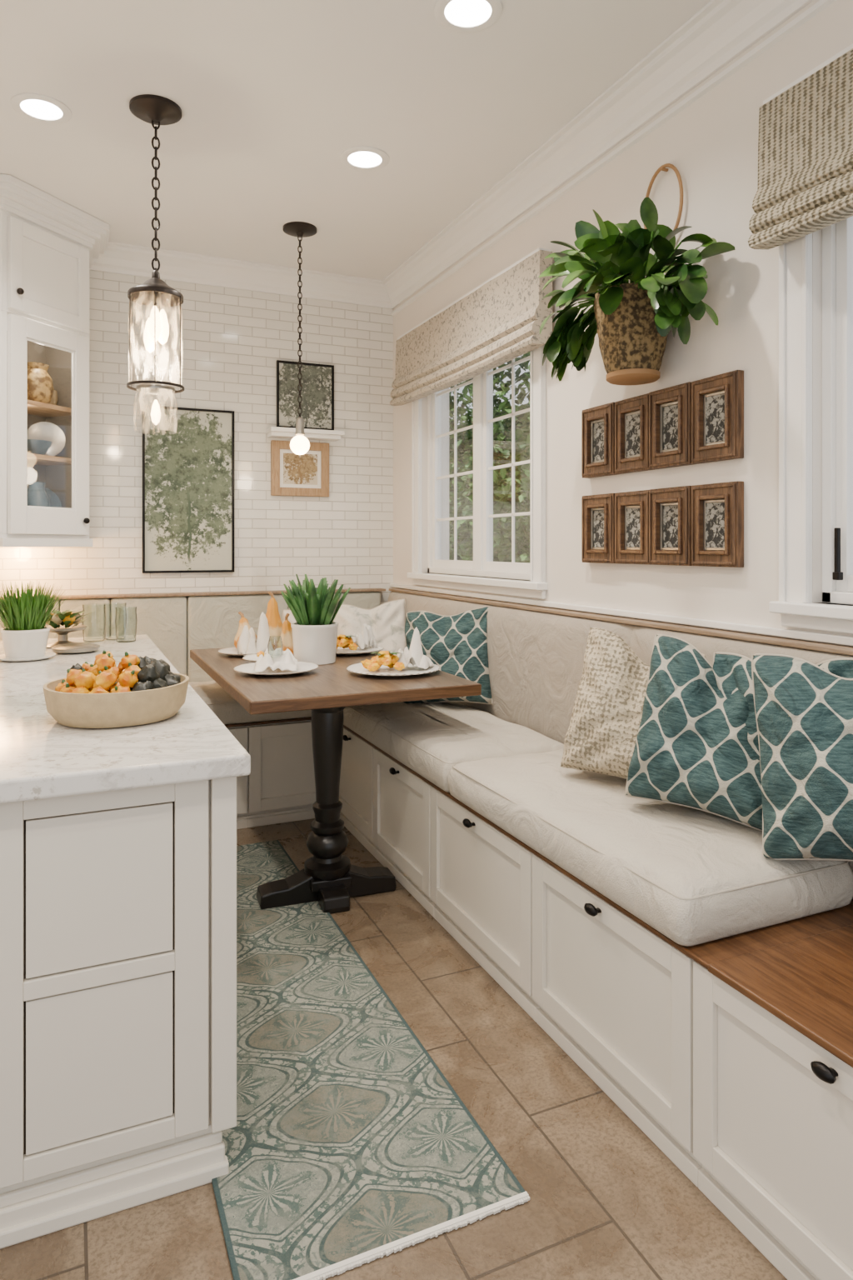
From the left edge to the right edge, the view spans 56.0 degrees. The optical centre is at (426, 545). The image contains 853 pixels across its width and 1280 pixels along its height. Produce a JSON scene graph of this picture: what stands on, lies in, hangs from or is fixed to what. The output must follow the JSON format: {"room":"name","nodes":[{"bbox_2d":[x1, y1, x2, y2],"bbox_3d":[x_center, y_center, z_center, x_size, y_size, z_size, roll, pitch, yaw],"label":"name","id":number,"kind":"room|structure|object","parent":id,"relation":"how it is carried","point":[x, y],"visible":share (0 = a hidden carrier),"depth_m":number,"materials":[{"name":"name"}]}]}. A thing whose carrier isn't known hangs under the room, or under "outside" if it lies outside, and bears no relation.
{"room":"kitchen breakfast nook","nodes":[
{"label":"kitchen breakfast nook","id":0,"kind":"room"},
{"bbox_2d":[0,588,385,727],"bbox_3d":[-1.243,0.534,3.848,2.430,0.581,0.662,0,0,-24],"label":"banquette","id":1,"kind":"object","parent":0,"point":[177,624],"visible":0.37,"depth_m":4.11,"materials":[{"name":"beige fabric"}]},
{"bbox_2d":[0,270,393,611],"bbox_3d":[-1.357,-0.100,4.226,2.850,2.800,0.120,0,0,-24],"label":"wall","id":2,"kind":"structure","parent":0,"point":[234,339],"depth_m":4.33,"materials":[{"name":"white tile"}]},
{"bbox_2d":[0,174,109,546],"bbox_3d":[-1.905,-0.747,3.522,0.957,1.503,0.706,0,0,-24],"label":"display cabinet","id":3,"kind":"object","parent":2,"relation":"attached to","point":[49,246],"visible":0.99,"depth_m":3.51,"materials":[{"name":"white paint"}]},
{"bbox_2d":[27,481,49,506],"bbox_3d":[-1.732,-0.166,3.562,0.110,0.230,0.110,0,0,-24],"label":"vase","id":4,"kind":"object","parent":3,"relation":"on","point":[37,495],"visible":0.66,"depth_m":3.53,"materials":[{"name":"blue ceramic"}]},
{"bbox_2d":[6,395,71,417],"bbox_3d":[-1.807,-0.620,3.516,0.215,0.020,0.538,0,0,22],"label":"shelf","id":5,"kind":"object","parent":3,"relation":"attached to","point":[35,409],"depth_m":3.63,"materials":[{"name":"brown wood"}]},
{"bbox_2d":[6,450,71,465],"bbox_3d":[-1.807,-0.390,3.516,0.215,0.020,0.538,0,0,22],"label":"shelf","id":6,"kind":"object","parent":3,"relation":"attached to","point":[33,459],"depth_m":3.62,"materials":[{"name":"brown wood"}]},
{"bbox_2d":[27,439,52,454],"bbox_3d":[-1.748,-0.433,3.574,0.144,0.065,0.144,0,0,-24],"label":"bowl","id":7,"kind":"object","parent":3,"relation":"on","point":[34,446],"visible":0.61,"depth_m":3.53,"materials":[{"name":"blue ceramic"}]},
{"bbox_2d":[27,361,54,403],"bbox_3d":[-1.752,-0.721,3.592,0.148,0.180,0.151,0,0,-24],"label":"vase","id":8,"kind":"object","parent":3,"relation":"on","point":[40,385],"visible":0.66,"depth_m":3.54,"materials":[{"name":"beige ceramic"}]},
{"bbox_2d":[27,487,61,507],"bbox_3d":[-1.774,-0.174,3.661,0.200,0.198,0.046,0,0,-34],"label":"plate","id":9,"kind":"object","parent":3,"relation":"on","point":[55,502],"visible":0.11,"depth_m":3.70,"materials":[{"name":"blue ceramic"}]},
{"bbox_2d":[27,421,65,455],"bbox_3d":[-1.754,-0.488,3.689,0.168,0.166,0.041,0,0,-25],"label":"plate","id":10,"kind":"object","parent":3,"relation":"on","point":[46,431],"visible":0.65,"depth_m":3.70,"materials":[{"name":"white ceramic"}]},
{"bbox_2d":[142,405,234,573],"bbox_3d":[-1.242,-0.290,4.197,0.465,0.860,0.024,0,0,-24],"label":"framed picture","id":11,"kind":"object","parent":2,"relation":"attached to","point":[188,474],"visible":1,"depth_m":4.20,"materials":[{"name":"green paper"}]},
{"bbox_2d":[89,241,392,309],"bbox_3d":[-1.324,-1.440,4.115,2.520,0.120,0.110,0,0,-24],"label":"trim","id":12,"kind":"structure","parent":2,"relation":"attached to","point":[120,258],"depth_m":4.26,"materials":[{"name":"white paint"}]},
{"bbox_2d":[270,440,329,496],"bbox_3d":[-0.698,-0.425,4.437,0.325,0.300,0.027,0,0,-24],"label":"framed picture","id":13,"kind":"object","parent":2,"relation":"attached to","point":[307,474],"visible":0.97,"depth_m":4.43,"materials":[{"name":"brown wood"}]},
{"bbox_2d":[283,452,317,484],"bbox_3d":[-0.701,-0.425,4.443,0.235,0.210,0.013,0,0,-24],"label":"print","id":14,"kind":"object","parent":13,"relation":"attached to","point":[297,469],"depth_m":4.44,"materials":[{"name":"beige paper"}]},
{"bbox_2d":[266,426,344,441],"bbox_3d":[-0.663,-0.613,4.402,0.410,0.045,0.119,0,0,-24],"label":"wall shelf","id":15,"kind":"object","parent":2,"relation":"attached to","point":[272,432],"visible":0.96,"depth_m":4.37,"materials":[{"name":"white paint"}]},
{"bbox_2d":[276,360,334,429],"bbox_3d":[-0.672,-0.830,4.452,0.325,0.370,0.021,0,0,-24],"label":"framed picture","id":16,"kind":"object","parent":15,"relation":"on","point":[317,380],"visible":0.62,"depth_m":4.46,"materials":[{"name":"paper"}]},
{"bbox_2d":[281,609,296,623],"bbox_3d":[-0.603,0.518,4.255,0.361,0.359,0.214,0,0,-7],"label":"napkin","id":17,"kind":"object","parent":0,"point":[292,619],"visible":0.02,"depth_m":4.25,"materials":[{"name":"fabric"}]},
{"bbox_2d":[0,0,711,280],"bbox_3d":[-0.908,-1.550,1.183,4.500,0.100,6.100,0,0,-24],"label":"ceiling","id":18,"kind":"structure","parent":0,"point":[271,95],"depth_m":2.73,"materials":[{"name":"paint"}]},
{"bbox_2d":[10,92,71,124],"bbox_3d":[-1.320,-1.496,2.749,0.190,0.008,0.190,0,0,-24],"label":"recessed light","id":19,"kind":"object","parent":18,"relation":"in","point":[29,105],"visible":1,"depth_m":2.74,"materials":[{"name":"white paint"}]},
{"bbox_2d":[126,94,184,434],"bbox_3d":[-0.928,-0.945,2.749,0.188,1.110,0.188,0,0,-24],"label":"pendant light","id":20,"kind":"object","parent":18,"relation":"hanging from","point":[152,109],"visible":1,"depth_m":2.74,"materials":[{"name":"brown metal"}]},
{"bbox_2d":[151,291,159,309],"bbox_3d":[-0.928,-0.843,2.749,0.028,0.065,0.028,0,0,-24],"label":"socket","id":21,"kind":"object","parent":20,"relation":"attached to","point":[157,294],"depth_m":2.74,"materials":[{"name":"brown metal"}]},
{"bbox_2d":[282,221,316,454],"bbox_3d":[-0.598,-0.966,3.787,0.160,1.069,0.160,0,0,-24],"label":"pendant light","id":22,"kind":"object","parent":18,"relation":"hanging from","point":[299,444],"visible":1,"depth_m":3.77,"materials":[{"name":"brown metal"}]},
{"bbox_2d":[295,416,304,435],"bbox_3d":[-0.598,-0.565,3.787,0.048,0.090,0.048,0,0,-24],"label":"socket","id":23,"kind":"object","parent":22,"relation":"attached to","point":[299,421],"depth_m":3.77,"materials":[{"name":"silver metal"}]},
{"bbox_2d":[340,145,389,170],"bbox_3d":[-0.239,-1.496,3.103,0.190,0.008,0.190,0,0,-24],"label":"recessed light","id":24,"kind":"object","parent":18,"relation":"in","point":[360,157],"visible":1,"depth_m":3.09,"materials":[{"name":"white paint"}]},
{"bbox_2d":[434,0,502,33],"bbox_3d":[0.116,-1.496,2.244,0.190,0.008,0.190,0,0,-24],"label":"recessed light","id":25,"kind":"object","parent":18,"relation":"in","point":[453,15],"visible":1,"depth_m":2.26,"materials":[{"name":"white paint"}]},
{"bbox_2d":[0,818,787,1279],"bbox_3d":[-0.908,1.325,1.183,4.500,0.050,6.100,0,0,-24],"label":"floor","id":26,"kind":"structure","parent":0,"point":[606,1202],"depth_m":1.61,"materials":[{"name":"beige tile"}]},
{"bbox_2d":[0,776,236,1249],"bbox_3d":[-1.372,0.885,2.516,1.124,0.829,2.368,0,0,-24],"label":"kitchen island","id":27,"kind":"object","parent":26,"relation":"on","point":[118,907],"visible":0.89,"depth_m":1.57,"materials":[{"name":"beige paint"}]},
{"bbox_2d":[0,635,250,804],"bbox_3d":[-1.366,0.447,2.512,1.132,0.044,2.420,0,0,-24],"label":"island countertop","id":28,"kind":"structure","parent":27,"relation":"on","point":[42,757],"depth_m":1.71,"materials":[{"name":"stone"}]},
{"bbox_2d":[0,580,69,661],"bbox_3d":[-1.509,0.277,3.008,0.325,0.296,0.328,0,0,-11],"label":"potted plant","id":29,"kind":"object","parent":28,"relation":"on","point":[25,637],"visible":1,"depth_m":2.95,"materials":[{"name":"green plant"}]},
{"bbox_2d":[45,609,91,648],"bbox_3d":[-1.531,0.349,3.389,0.214,0.151,0.233,0,0,9],"label":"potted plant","id":30,"kind":"object","parent":28,"relation":"on","point":[62,630],"visible":0.67,"depth_m":3.36,"materials":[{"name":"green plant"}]},
{"bbox_2d":[51,642,99,654],"bbox_3d":[-1.402,0.406,3.207,0.180,0.037,0.180,0,0,-24],"label":"plate","id":31,"kind":"object","parent":28,"relation":"on","point":[72,647],"visible":1,"depth_m":3.15,"materials":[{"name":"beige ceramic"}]},
{"bbox_2d":[81,603,105,642],"bbox_3d":[-1.480,0.343,3.567,0.100,0.165,0.100,0,0,-24],"label":"drinking glass","id":32,"kind":"object","parent":28,"relation":"on","point":[104,604],"visible":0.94,"depth_m":3.57,"materials":[{"name":"glass"}]},
{"bbox_2d":[103,602,126,640],"bbox_3d":[-1.413,0.343,3.640,0.100,0.165,0.100,0,0,-24],"label":"drinking glass","id":33,"kind":"object","parent":28,"relation":"on","point":[125,604],"visible":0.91,"depth_m":3.64,"materials":[{"name":"glass"}]},
{"bbox_2d":[43,672,189,728],"bbox_3d":[-0.766,0.381,1.992,0.338,0.088,0.338,0,0,-24],"label":"fruit bowl","id":34,"kind":"object","parent":28,"relation":"on","point":[145,707],"visible":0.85,"depth_m":1.85,"materials":[{"name":"ceramic"}]},
{"bbox_2d":[65,668,81,686],"bbox_3d":[-0.847,0.319,1.933,0.041,0.045,0.047,0,0,-31],"label":"fruit","id":35,"kind":"object","parent":34,"relation":"in","point":[72,673],"visible":0.58,"depth_m":1.92,"materials":[{"name":"orange plant"}]},
{"bbox_2d":[71,686,89,693],"bbox_3d":[-0.810,0.350,1.875,0.040,0.046,0.047,0,0,35],"label":"fruit","id":36,"kind":"object","parent":34,"relation":"in","point":[80,689],"visible":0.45,"depth_m":1.86,"materials":[{"name":"orange plant"}]},
{"bbox_2d":[74,669,96,689],"bbox_3d":[-0.810,0.315,1.900,0.050,0.047,0.047,0,0,3],"label":"fruit","id":37,"kind":"object","parent":34,"relation":"in","point":[86,679],"visible":0.94,"depth_m":1.89,"materials":[{"name":"orange plant"}]},
{"bbox_2d":[93,670,117,690],"bbox_3d":[-0.760,0.319,1.893,0.043,0.048,0.054,0,0,42],"label":"fruit","id":38,"kind":"object","parent":34,"relation":"in","point":[104,679],"visible":0.93,"depth_m":1.88,"materials":[{"name":"orange plant"}]},
{"bbox_2d":[103,665,119,681],"bbox_3d":[-0.768,0.312,1.940,0.044,0.048,0.048,0,0,-13],"label":"fruit","id":39,"kind":"object","parent":34,"relation":"in","point":[114,670],"visible":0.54,"depth_m":1.93,"materials":[{"name":"orange plant"}]},
{"bbox_2d":[95,653,114,671],"bbox_3d":[-0.780,0.286,1.953,0.040,0.048,0.042,0,0,12],"label":"fruit","id":40,"kind":"object","parent":39,"relation":"on","point":[105,660],"visible":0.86,"depth_m":1.94,"materials":[{"name":"orange plant"}]},
{"bbox_2d":[110,685,130,693],"bbox_3d":[-0.714,0.350,1.878,0.047,0.047,0.046,0,0,23],"label":"fruit","id":41,"kind":"object","parent":34,"relation":"in","point":[119,688],"visible":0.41,"depth_m":1.87,"materials":[{"name":"orange plant"}]},
{"bbox_2d":[119,670,138,687],"bbox_3d":[-0.709,0.317,1.910,0.041,0.044,0.045,0,0,31],"label":"fruit","id":42,"kind":"object","parent":34,"relation":"in","point":[128,678],"visible":0.91,"depth_m":1.89,"materials":[{"name":"orange plant"}]},
{"bbox_2d":[130,680,154,691],"bbox_3d":[-0.676,0.353,1.906,0.056,0.063,0.056,0,0,-8],"label":"fig","id":43,"kind":"object","parent":34,"relation":"in","point":[139,686],"visible":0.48,"depth_m":1.89,"materials":[{"name":"black food"}]},
{"bbox_2d":[137,663,160,682],"bbox_3d":[-0.676,0.317,1.949,0.055,0.062,0.055,0,0,2],"label":"fig","id":44,"kind":"object","parent":34,"relation":"in","point":[149,672],"visible":0.66,"depth_m":1.93,"materials":[{"name":"black food"}]},
{"bbox_2d":[151,677,167,689],"bbox_3d":[-0.653,0.350,1.946,0.056,0.068,0.051,0,0,-20],"label":"fig","id":45,"kind":"object","parent":34,"relation":"in","point":[157,683],"visible":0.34,"depth_m":1.93,"materials":[{"name":"black food"}]},
{"bbox_2d":[151,660,169,679],"bbox_3d":[-0.667,0.318,2.001,0.055,0.068,0.050,0,0,42],"label":"fig","id":46,"kind":"object","parent":34,"relation":"in","point":[162,667],"visible":0.39,"depth_m":1.99,"materials":[{"name":"black food"}]},
{"bbox_2d":[162,674,179,686],"bbox_3d":[-0.643,0.350,1.992,0.060,0.065,0.055,0,0,-34],"label":"fig","id":47,"kind":"object","parent":34,"relation":"in","point":[171,680],"visible":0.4,"depth_m":1.98,"materials":[{"name":"black food"}]},
{"label":"fig","id":48,"kind":"object","parent":34,"relation":"in","visible":0},
{"bbox_2d":[121,662,140,675],"bbox_3d":[-0.722,0.309,1.964,0.049,0.048,0.048,0,0,-29],"label":"fruit","id":49,"kind":"object","parent":48,"relation":"on","point":[136,667],"visible":0.44,"depth_m":1.96,"materials":[{"name":"orange plant"}]},
{"bbox_2d":[120,651,139,669],"bbox_3d":[-0.736,0.284,1.982,0.046,0.046,0.045,0,0,2],"label":"fruit","id":50,"kind":"object","parent":49,"relation":"on","point":[133,659],"visible":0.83,"depth_m":1.97,"materials":[{"name":"orange plant"}]},
{"bbox_2d":[115,606,137,642],"bbox_3d":[-1.332,0.348,3.555,0.093,0.154,0.093,0,0,-24],"label":"drinking glass","id":51,"kind":"object","parent":28,"relation":"on","point":[116,617],"visible":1,"depth_m":3.55,"materials":[{"name":"glass"}]},
{"bbox_2d":[226,725,247,829],"bbox_3d":[-1.127,1.063,3.881,0.400,0.473,0.622,0,0,-24],"label":"base cabinet","id":52,"kind":"object","parent":26,"relation":"on","point":[240,733],"visible":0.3,"depth_m":3.67,"materials":[{"name":"beige paint"}]},
{"bbox_2d":[188,680,311,724],"bbox_3d":[-0.941,0.746,3.932,0.773,0.132,0.582,0,0,-24],"label":"seat cushion","id":53,"kind":"object","parent":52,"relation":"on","point":[224,706],"visible":0.11,"depth_m":3.68,"materials":[{"name":"beige fabric"}]},
{"bbox_2d":[246,720,315,827],"bbox_3d":[-0.761,1.063,4.043,0.400,0.473,0.622,0,0,-24],"label":"base cabinet","id":54,"kind":"object","parent":26,"relation":"on","point":[282,787],"visible":0.47,"depth_m":3.75,"materials":[{"name":"beige paint"}]},
{"bbox_2d":[190,647,481,913],"bbox_3d":[-0.471,0.900,3.390,0.836,0.800,1.426,0,0,-24],"label":"dining table","id":55,"kind":"object","parent":26,"relation":"on","point":[328,877],"visible":0.94,"depth_m":2.92,"materials":[{"name":"brown wood"}]},
{"bbox_2d":[217,647,256,656],"bbox_3d":[-0.825,0.489,3.682,0.260,0.021,0.260,0,0,-24],"label":"plate","id":56,"kind":"object","parent":55,"relation":"on","point":[230,651],"visible":0.48,"depth_m":3.67,"materials":[{"name":"white ceramic"}]},
{"bbox_2d":[234,611,257,649],"bbox_3d":[-0.836,0.395,3.727,0.111,0.178,0.112,0,0,-4],"label":"gourd","id":57,"kind":"object","parent":56,"relation":"on","point":[242,622],"visible":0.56,"depth_m":3.72,"materials":[{"name":"plant"}]},
{"bbox_2d":[236,611,274,656],"bbox_3d":[-0.755,0.397,3.647,0.202,0.199,0.143,0,0,-33],"label":"napkin","id":58,"kind":"object","parent":56,"relation":"on","point":[247,642],"visible":0.62,"depth_m":3.60,"materials":[{"name":"fabric"}]},
{"bbox_2d":[265,590,282,650],"bbox_3d":[-0.710,0.348,3.690,0.127,0.280,0.127,0,0,1],"label":"gourd","id":59,"kind":"object","parent":56,"relation":"on","point":[275,624],"visible":0.62,"depth_m":3.66,"materials":[{"name":"plant"}]},
{"bbox_2d":[234,661,318,675],"bbox_3d":[-0.593,0.489,3.172,0.330,0.021,0.330,0,0,-24],"label":"plate","id":60,"kind":"object","parent":55,"relation":"on","point":[302,667],"visible":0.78,"depth_m":3.15,"materials":[{"name":"white ceramic"}]},
{"bbox_2d":[254,647,297,671],"bbox_3d":[-0.593,0.443,3.172,0.164,0.078,0.232,0,0,-8],"label":"napkin","id":61,"kind":"object","parent":60,"relation":"on","point":[287,661],"visible":0.98,"depth_m":3.12,"materials":[{"name":"fabric"}]},
{"bbox_2d":[276,613,293,654],"bbox_3d":[-0.606,0.399,3.561,0.118,0.202,0.119,0,0,-1],"label":"gourd","id":62,"kind":"object","parent":55,"relation":"on","point":[287,632],"visible":0.46,"depth_m":3.53,"materials":[{"name":"plant"}]},
{"bbox_2d":[280,574,350,664],"bbox_3d":[-0.483,0.309,3.473,0.296,0.381,0.273,0,0,5],"label":"potted plant","id":63,"kind":"object","parent":55,"relation":"on","point":[314,609],"visible":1,"depth_m":3.37,"materials":[{"name":"green plant"}]},
{"bbox_2d":[335,644,384,654],"bbox_3d":[-0.365,0.489,3.755,0.330,0.021,0.330,0,0,-24],"label":"plate","id":64,"kind":"object","parent":55,"relation":"on","point":[340,651],"visible":0.53,"depth_m":3.75,"materials":[{"name":"white ceramic"}]},
{"bbox_2d":[352,623,378,649],"bbox_3d":[-0.300,0.424,3.806,0.094,0.116,0.132,0,0,37],"label":"napkin","id":65,"kind":"object","parent":64,"relation":"on","point":[362,640],"visible":0.91,"depth_m":3.77,"materials":[{"name":"fabric"}]},
{"bbox_2d":[346,662,440,676],"bbox_3d":[-0.130,0.489,3.164,0.370,0.021,0.370,0,0,-24],"label":"plate","id":66,"kind":"object","parent":55,"relation":"on","point":[383,670],"visible":0.64,"depth_m":3.14,"materials":[{"name":"white ceramic"}]},
{"bbox_2d":[397,627,434,669],"bbox_3d":[-0.049,0.401,3.190,0.152,0.162,0.108,0,0,19],"label":"napkin","id":67,"kind":"object","parent":66,"relation":"on","point":[415,655],"visible":0.87,"depth_m":3.16,"materials":[{"name":"fabric"}]},
{"bbox_2d":[339,727,379,858],"bbox_3d":[-0.104,1.063,3.689,0.586,0.473,0.573,0,0,-24],"label":"base cabinet","id":68,"kind":"object","parent":26,"relation":"on","point":[356,788],"visible":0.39,"depth_m":3.51,"materials":[{"name":"beige paint"}]},
{"bbox_2d":[211,840,529,1279],"bbox_3d":[-0.484,1.295,2.440,0.570,0.008,2.117,0,0,-24],"label":"runner rug","id":69,"kind":"object","parent":26,"relation":"on","point":[349,1147],"visible":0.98,"depth_m":1.80,"materials":[{"name":"green fabric"}]},
{"bbox_2d":[373,747,437,917],"bbox_3d":[0.130,1.063,3.162,0.586,0.473,0.580,0,0,-24],"label":"base cabinet","id":70,"kind":"object","parent":26,"relation":"on","point":[402,800],"visible":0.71,"depth_m":3.03,"materials":[{"name":"beige paint"}]},
{"bbox_2d":[430,785,539,1022],"bbox_3d":[0.384,1.063,2.590,0.586,0.473,0.672,0,0,-24],"label":"base cabinet","id":71,"kind":"object","parent":26,"relation":"on","point":[482,877],"visible":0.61,"depth_m":2.44,"materials":[{"name":"beige paint"}]},
{"bbox_2d":[532,853,702,1187],"bbox_3d":[0.645,1.063,2.002,0.586,0.473,0.615,0,0,-24],"label":"base cabinet","id":72,"kind":"object","parent":26,"relation":"on","point":[616,997],"visible":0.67,"depth_m":1.85,"materials":[{"name":"beige paint"}]},
{"bbox_2d":[693,960,852,1279],"bbox_3d":[0.904,1.063,1.419,0.586,0.473,0.660,0,0,-24],"label":"base cabinet","id":73,"kind":"object","parent":26,"relation":"on","point":[773,1107],"visible":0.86,"depth_m":1.44,"materials":[{"name":"beige paint"}]},
{"bbox_3d":[1.180,1.064,0.797,0.586,0.473,0.700,0,0,-24],"label":"cabinet","id":74,"kind":"object","parent":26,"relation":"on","visible":0},
{"bbox_2d":[343,588,852,1067],"bbox_3d":[0.441,0.533,2.515,0.591,0.583,4.440,0,0,-24],"label":"banquette","id":75,"kind":"object","parent":74,"relation":"on","point":[800,971],"visible":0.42,"depth_m":2.17,"materials":[{"name":"beige fabric"}]},
{"bbox_2d":[343,701,564,792],"bbox_3d":[-0.093,0.744,3.583,0.515,0.136,1.907,0,0,-24],"label":"seat cushion","id":76,"kind":"object","parent":75,"relation":"on","point":[428,738],"visible":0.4,"depth_m":2.98,"materials":[{"name":"beige fabric"}]},
{"bbox_2d":[333,598,406,654],"bbox_3d":[-0.294,0.493,4.212,0.434,0.425,0.238,0,0,0],"label":"throw pillow","id":77,"kind":"object","parent":76,"relation":"on","point":[387,621],"visible":0.44,"depth_m":4.19,"materials":[{"name":"fabric"}]},
{"bbox_2d":[403,605,493,704],"bbox_3d":[0.087,0.481,3.475,0.425,0.444,0.267,0,0,14],"label":"throw pillow","id":78,"kind":"object","parent":76,"relation":"on","point":[457,643],"visible":0.63,"depth_m":3.42,"materials":[{"name":"teal fabric"}]},
{"bbox_2d":[447,749,852,946],"bbox_3d":[0.517,0.744,2.207,0.515,0.136,1.112,0,0,-24],"label":"seat cushion","id":79,"kind":"object","parent":75,"relation":"on","point":[696,877],"visible":0.81,"depth_m":1.86,"materials":[{"name":"beige fabric"}]},
{"bbox_2d":[560,627,705,779],"bbox_3d":[0.622,0.479,2.329,0.426,0.457,0.266,0,0,39],"label":"throw pillow","id":80,"kind":"object","parent":79,"relation":"on","point":[602,734],"visible":0.54,"depth_m":2.30,"materials":[{"name":"beige fabric"}]},
{"bbox_2d":[625,634,762,830],"bbox_3d":[0.740,0.474,2.037,0.443,0.467,0.275,0,0,37],"label":"throw pillow","id":81,"kind":"object","parent":79,"relation":"on","point":[692,749],"visible":0.64,"depth_m":1.99,"materials":[{"name":"teal fabric"}]},
{"bbox_2d":[712,651,852,760],"bbox_3d":[0.856,0.474,1.927,0.159,0.439,0.385,0,0,-44],"label":"throw pillow","id":82,"kind":"object","parent":79,"relation":"on","point":[731,671],"visible":0.13,"depth_m":1.98,"materials":[{"name":"teal fabric"}]},
{"bbox_2d":[751,653,852,861],"bbox_3d":[0.920,0.459,1.709,0.431,0.486,0.265,0,0,24],"label":"throw pillow","id":83,"kind":"object","parent":79,"relation":"on","point":[804,711],"visible":1,"depth_m":1.71,"materials":[{"name":"teal fabric"}]},
{"bbox_2d":[393,0,852,646],"bbox_3d":[1.087,-0.100,1.988,0.160,2.800,5.953,0,0,-24],"label":"wall","id":84,"kind":"structure","parent":0,"point":[712,142],"depth_m":2.42,"materials":[{"name":"white paint"}]},
{"bbox_2d":[407,345,548,599],"bbox_3d":[0.250,-0.477,3.787,0.190,1.375,1.330,0,0,-24],"label":"window","id":85,"kind":"structure","parent":84,"relation":"in","point":[482,564],"depth_m":3.75,"materials":[{"name":"white paint"}]},
{"bbox_2d":[390,247,552,405],"bbox_3d":[0.140,-0.950,3.739,0.096,0.385,1.480,0,0,-24],"label":"roman shade","id":86,"kind":"object","parent":85,"relation":"attached to","point":[498,322],"visible":1,"depth_m":3.50,"materials":[{"name":"fabric"}]},
{"bbox_2d":[382,0,836,315],"bbox_3d":[0.963,-1.440,1.934,0.110,0.120,5.953,0,0,-24],"label":"trim","id":87,"kind":"structure","parent":84,"relation":"attached to","point":[722,30],"depth_m":2.72,"materials":[{"name":"white paint"}]},
{"bbox_2d":[390,583,852,645],"bbox_3d":[0.882,0.228,2.226,0.022,0.020,5.353,0,0,-24],"label":"trim","id":88,"kind":"structure","parent":84,"relation":"attached to","point":[812,636],"depth_m":2.50,"materials":[{"name":"white paint"}]},
{"bbox_2d":[538,163,735,385],"bbox_3d":[0.551,-0.855,2.458,0.455,0.682,0.722,0,0,-24],"label":"plant","id":89,"kind":"object","parent":84,"relation":"hanging from","point":[632,322],"visible":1,"depth_m":2.39,"materials":[{"name":"green plant"}]},
{"bbox_2d":[605,368,660,385],"bbox_3d":[0.643,-0.525,2.495,0.164,0.022,0.164,0,0,-24],"label":"saucer","id":90,"kind":"object","parent":89,"relation":"on","point":[627,377],"depth_m":2.45,"materials":[{"name":"ceramic"}]},
{"bbox_2d":[581,370,744,478],"bbox_3d":[0.720,-0.367,2.566,0.039,0.245,0.734,0,0,-24],"label":"picture frame","id":91,"kind":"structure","parent":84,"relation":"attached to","point":[702,421],"depth_m":2.49,"materials":[{"name":"brown wood"}]},
{"bbox_2d":[594,421,604,460],"bbox_3d":[0.616,-0.367,2.821,0.008,0.139,0.086,0,0,-24],"label":"print","id":92,"kind":"object","parent":91,"relation":"attached to","point":[598,426],"depth_m":2.83,"materials":[{"name":"paper"}]},
{"bbox_2d":[626,413,639,456],"bbox_3d":[0.691,-0.367,2.653,0.008,0.139,0.086,0,0,-24],"label":"print","id":93,"kind":"object","parent":91,"relation":"attached to","point":[632,419],"depth_m":2.66,"materials":[{"name":"paper"}]},
{"bbox_2d":[663,404,678,449],"bbox_3d":[0.765,-0.367,2.485,0.008,0.139,0.086,0,0,-24],"label":"print","id":94,"kind":"object","parent":91,"relation":"attached to","point":[670,411],"depth_m":2.49,"materials":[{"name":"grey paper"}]},
{"bbox_2d":[705,393,724,443],"bbox_3d":[0.840,-0.367,2.317,0.008,0.139,0.086,0,0,-24],"label":"print","id":95,"kind":"object","parent":91,"relation":"attached to","point":[715,402],"depth_m":2.32,"materials":[{"name":"paper"}]},
{"bbox_2d":[581,480,744,567],"bbox_3d":[0.720,-0.060,2.566,0.039,0.240,0.734,0,0,-24],"label":"picture frame","id":96,"kind":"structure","parent":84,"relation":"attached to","point":[702,525],"depth_m":2.49,"materials":[{"name":"brown wood"}]},
{"bbox_2d":[594,510,604,547],"bbox_3d":[0.616,-0.060,2.821,0.008,0.134,0.086,0,0,-24],"label":"print","id":97,"kind":"object","parent":96,"relation":"attached to","point":[598,514],"depth_m":2.83,"materials":[{"name":"paper"}]},
{"bbox_2d":[626,507,639,547],"bbox_3d":[0.691,-0.060,2.653,0.008,0.134,0.086,0,0,-24],"label":"print","id":98,"kind":"object","parent":96,"relation":"attached to","point":[632,513],"depth_m":2.66,"materials":[{"name":"paper"}]},
{"bbox_2d":[663,505,678,547],"bbox_3d":[0.765,-0.060,2.485,0.008,0.134,0.086,0,0,-24],"label":"print","id":99,"kind":"object","parent":96,"relation":"attached to","point":[670,512],"depth_m":2.49,"materials":[{"name":"paper"}]},
{"bbox_2d":[705,501,724,547],"bbox_3d":[0.840,-0.060,2.317,0.008,0.134,0.086,0,0,-24],"label":"print","id":100,"kind":"object","parent":96,"relation":"attached to","point":[715,511],"depth_m":2.32,"materials":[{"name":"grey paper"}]},
{"bbox_2d":[748,43,852,249],"bbox_3d":[1.103,-0.955,1.570,0.096,0.395,1.135,0,0,-24],"label":"roman shade","id":101,"kind":"object","parent":84,"relation":"attached to","point":[805,186],"visible":1,"depth_m":1.94,"materials":[{"name":"beige fabric"}]},
{"bbox_2d":[769,215,852,634],"bbox_3d":[1.226,-0.477,1.589,0.190,1.375,1.200,0,0,-24],"label":"window","id":102,"kind":"structure","parent":84,"relation":"in","point":[795,605],"depth_m":2.03,"materials":[{"name":"white paint"}]},
{"bbox_2d":[594,282,668,373],"bbox_3d":[0.643,-0.656,2.497,0.236,0.252,0.239,0,0,-24],"label":"basket","id":103,"kind":"object","parent":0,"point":[630,341],"depth_m":2.41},
{"label":"outside","id":104,"kind":"structure","parent":0,"visible":0},
{"bbox_2d":[449,351,530,563],"bbox_3d":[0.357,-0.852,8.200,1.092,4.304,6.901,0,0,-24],"label":"window panes","id":105,"kind":"object","parent":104,"point":[502,428],"visible":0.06,"depth_m":7.27,"materials":[{"name":"glass"}]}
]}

